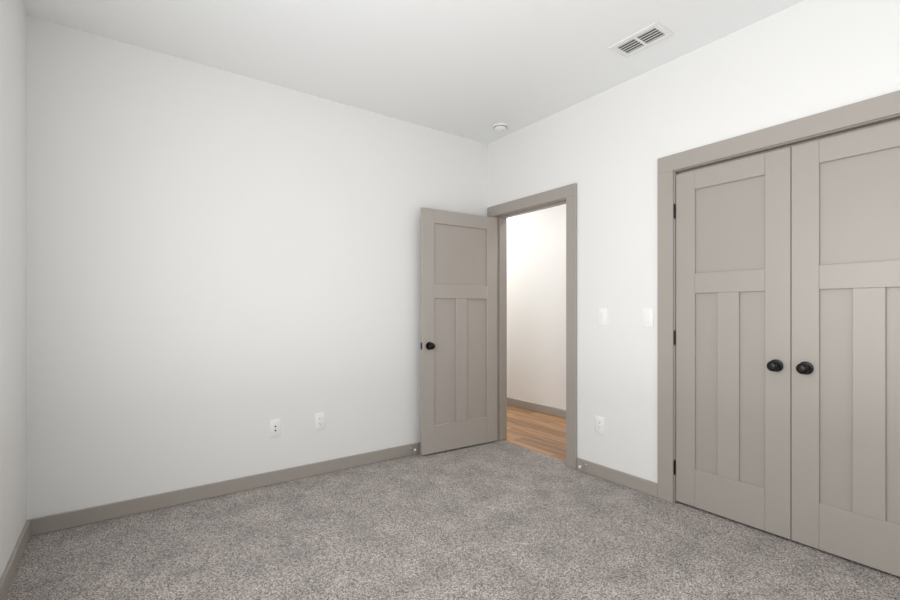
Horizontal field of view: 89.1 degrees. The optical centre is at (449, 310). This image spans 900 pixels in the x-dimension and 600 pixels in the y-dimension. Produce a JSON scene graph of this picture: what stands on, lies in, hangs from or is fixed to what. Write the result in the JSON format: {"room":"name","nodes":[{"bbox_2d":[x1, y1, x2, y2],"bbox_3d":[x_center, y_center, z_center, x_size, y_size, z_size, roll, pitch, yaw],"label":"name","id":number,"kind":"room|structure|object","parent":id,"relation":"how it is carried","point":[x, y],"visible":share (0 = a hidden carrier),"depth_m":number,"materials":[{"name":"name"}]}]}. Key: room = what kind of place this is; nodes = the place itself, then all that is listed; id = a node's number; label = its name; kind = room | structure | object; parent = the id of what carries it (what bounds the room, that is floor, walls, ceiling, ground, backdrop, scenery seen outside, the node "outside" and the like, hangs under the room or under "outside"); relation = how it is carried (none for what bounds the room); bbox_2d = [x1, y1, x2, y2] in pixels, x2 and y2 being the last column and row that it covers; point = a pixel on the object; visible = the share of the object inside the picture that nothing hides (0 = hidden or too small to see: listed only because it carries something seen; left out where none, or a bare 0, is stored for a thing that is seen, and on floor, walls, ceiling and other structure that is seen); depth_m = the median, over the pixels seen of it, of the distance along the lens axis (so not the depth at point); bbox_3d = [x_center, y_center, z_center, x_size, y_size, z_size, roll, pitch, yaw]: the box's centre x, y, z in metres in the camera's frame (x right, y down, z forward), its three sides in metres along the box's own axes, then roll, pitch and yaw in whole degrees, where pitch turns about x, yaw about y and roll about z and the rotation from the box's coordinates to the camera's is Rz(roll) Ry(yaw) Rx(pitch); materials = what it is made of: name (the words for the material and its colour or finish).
{"room":"empty bedroom","nodes":[
{"label":"empty bedroom","id":0,"kind":"room"},
{"bbox_2d":[0,0,26,578],"bbox_3d":[-1.118,-0.185,0.763,0.125,2.740,3.950,0,0,-36],"label":"wall","id":1,"kind":"structure","parent":0,"point":[13,267],"depth_m":2.10,"materials":[{"name":"white paint"}]},
{"bbox_2d":[0,518,35,599],"bbox_3d":[-1.060,1.141,0.804,0.018,0.089,3.950,0,0,-36],"label":"baseboard","id":2,"kind":"structure","parent":1,"relation":"attached to","point":[29,529],"depth_m":2.08,"materials":[{"name":"grey paint"}]},
{"bbox_2d":[27,15,486,519],"bbox_3d":[-0.974,-0.185,3.381,3.425,2.740,0.125,0,0,-36],"label":"wall","id":3,"kind":"structure","parent":0,"point":[223,267],"depth_m":2.89,"materials":[{"name":"white paint"}]},
{"bbox_2d":[36,442,419,534],"bbox_3d":[-0.920,1.141,3.331,3.145,0.089,0.018,0,0,-36],"label":"baseboard","id":4,"kind":"structure","parent":3,"relation":"attached to","point":[61,521],"depth_m":2.88,"materials":[{"name":"grey paint"}]},
{"bbox_2d":[269,419,280,437],"bbox_3d":[-1.198,0.805,3.132,0.074,0.119,0.016,0,0,-36],"label":"outlet","id":5,"kind":"object","parent":3,"relation":"attached to","point":[275,428],"visible":1,"depth_m":3.13,"materials":[{"name":"white plastic"}]},
{"bbox_2d":[315,412,324,429],"bbox_3d":[-0.944,0.802,3.320,0.074,0.119,0.009,0,0,-36],"label":"electrical outlet","id":6,"kind":"object","parent":3,"relation":"attached to","point":[319,421],"visible":1,"depth_m":3.31,"materials":[{"name":"white plastic"}]},
{"bbox_2d":[22,0,803,143],"bbox_3d":[-0.165,-1.605,3.302,4.645,0.100,7.200,0,0,-36],"label":"ceiling","id":7,"kind":"structure","parent":0,"point":[475,70],"depth_m":2.65,"materials":[{"name":"white paint"}]},
{"bbox_2d":[493,123,507,131],"bbox_3d":[0.423,-1.538,3.839,0.124,0.034,0.124,0,0,-36],"label":"smoke detector","id":8,"kind":"object","parent":7,"relation":"attached to","point":[499,127],"visible":1,"depth_m":3.81,"materials":[{"name":"white plastic"}]},
{"bbox_2d":[609,22,673,57],"bbox_3d":[1.093,-1.550,2.622,0.185,0.012,0.295,0,0,-36],"label":"ceiling vent","id":9,"kind":"object","parent":7,"relation":"in","point":[650,35],"visible":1,"depth_m":2.61,"materials":[{"name":"white metal"}]},
{"bbox_2d":[5,440,899,599],"bbox_3d":[0.193,1.235,1.710,3.360,0.100,4.200,0,0,-36],"label":"floor","id":10,"kind":"structure","parent":0,"point":[499,520],"depth_m":2.29,"materials":[{"name":"grey carpet"}]},
{"bbox_2d":[502,405,565,461],"bbox_3d":[0.494,1.237,5.259,1.285,0.096,4.800,0,0,-36],"label":"floor","id":11,"kind":"structure","parent":0,"point":[541,433],"depth_m":4.51,"materials":[{"name":"brown wood"}]},
{"bbox_2d":[507,204,565,409],"bbox_3d":[0.964,-0.183,5.598,0.125,2.744,4.800,0,0,-36],"label":"wall","id":12,"kind":"structure","parent":0,"point":[536,307],"depth_m":5.38,"materials":[{"name":"white paint"}]},
{"bbox_2d":[507,397,565,418],"bbox_3d":[0.908,1.143,5.557,0.015,0.093,4.550,0,0,-36],"label":"baseboard","id":13,"kind":"structure","parent":12,"relation":"attached to","point":[557,412],"depth_m":5.38,"materials":[{"name":"grey paint"}]},
{"bbox_2d":[487,0,899,482],"bbox_3d":[1.557,-0.185,2.695,0.125,2.740,3.950,0,0,-36],"label":"wall","id":14,"kind":"structure","parent":0,"point":[606,150],"depth_m":3.00,"materials":[{"name":"white paint"}]},
{"bbox_2d":[487,183,576,468],"bbox_3d":[0.708,0.114,3.871,0.161,2.143,1.016,0,0,-36],"label":"trim","id":15,"kind":"structure","parent":14,"relation":"attached to","point":[566,195],"depth_m":3.59,"materials":[{"name":"grey paint"}]},
{"bbox_2d":[420,207,496,454],"bbox_3d":[0.096,0.165,3.932,0.789,2.012,0.172,0,0,-33],"label":"entry door","id":16,"kind":"structure","parent":15,"relation":"attached to","point":[458,329],"depth_m":3.90,"materials":[{"name":"grey paint"}]},
{"bbox_2d":[595,416,603,433],"bbox_3d":[1.067,0.813,3.258,0.009,0.119,0.074,0,0,-36],"label":"electrical outlet","id":17,"kind":"object","parent":14,"relation":"attached to","point":[599,424],"visible":1,"depth_m":3.25,"materials":[{"name":"white plastic"}]},
{"bbox_2d":[598,308,606,324],"bbox_3d":[1.080,0.040,3.237,0.014,0.119,0.074,0,0,-36],"label":"light switch","id":18,"kind":"object","parent":14,"relation":"attached to","point":[602,316],"visible":1,"depth_m":3.23,"materials":[{"name":"white plastic"}]},
{"bbox_2d":[577,458,656,496],"bbox_3d":[1.136,1.141,3.159,0.015,0.089,0.636,0,0,-36],"label":"baseboard","id":19,"kind":"structure","parent":14,"relation":"attached to","point":[649,487],"depth_m":3.12,"materials":[{"name":"grey paint"}]},
{"bbox_2d":[642,309,652,326],"bbox_3d":[1.280,0.045,2.960,0.014,0.119,0.074,0,0,-36],"label":"light switch","id":20,"kind":"object","parent":14,"relation":"attached to","point":[647,317],"visible":1,"depth_m":2.96,"materials":[{"name":"white plastic"}]},
{"bbox_2d":[674,147,790,538],"bbox_3d":[1.552,0.165,2.572,0.104,2.012,0.604,0,0,-36],"label":"closet door","id":21,"kind":"structure","parent":14,"relation":"in","point":[732,337],"depth_m":2.55,"materials":[{"name":"grey paint"}]},
{"bbox_2d":[657,90,899,502],"bbox_3d":[1.784,0.110,2.366,0.144,2.150,1.409,0,0,-36],"label":"trim","id":22,"kind":"structure","parent":14,"relation":"attached to","point":[874,111],"depth_m":2.81,"materials":[{"name":"grey paint"}]},
{"bbox_2d":[791,120,899,576],"bbox_3d":[1.907,0.165,2.080,0.104,2.012,0.604,0,0,-36],"label":"closet door","id":23,"kind":"structure","parent":14,"relation":"in","point":[845,345],"depth_m":2.16,"materials":[{"name":"grey paint"}]}
]}

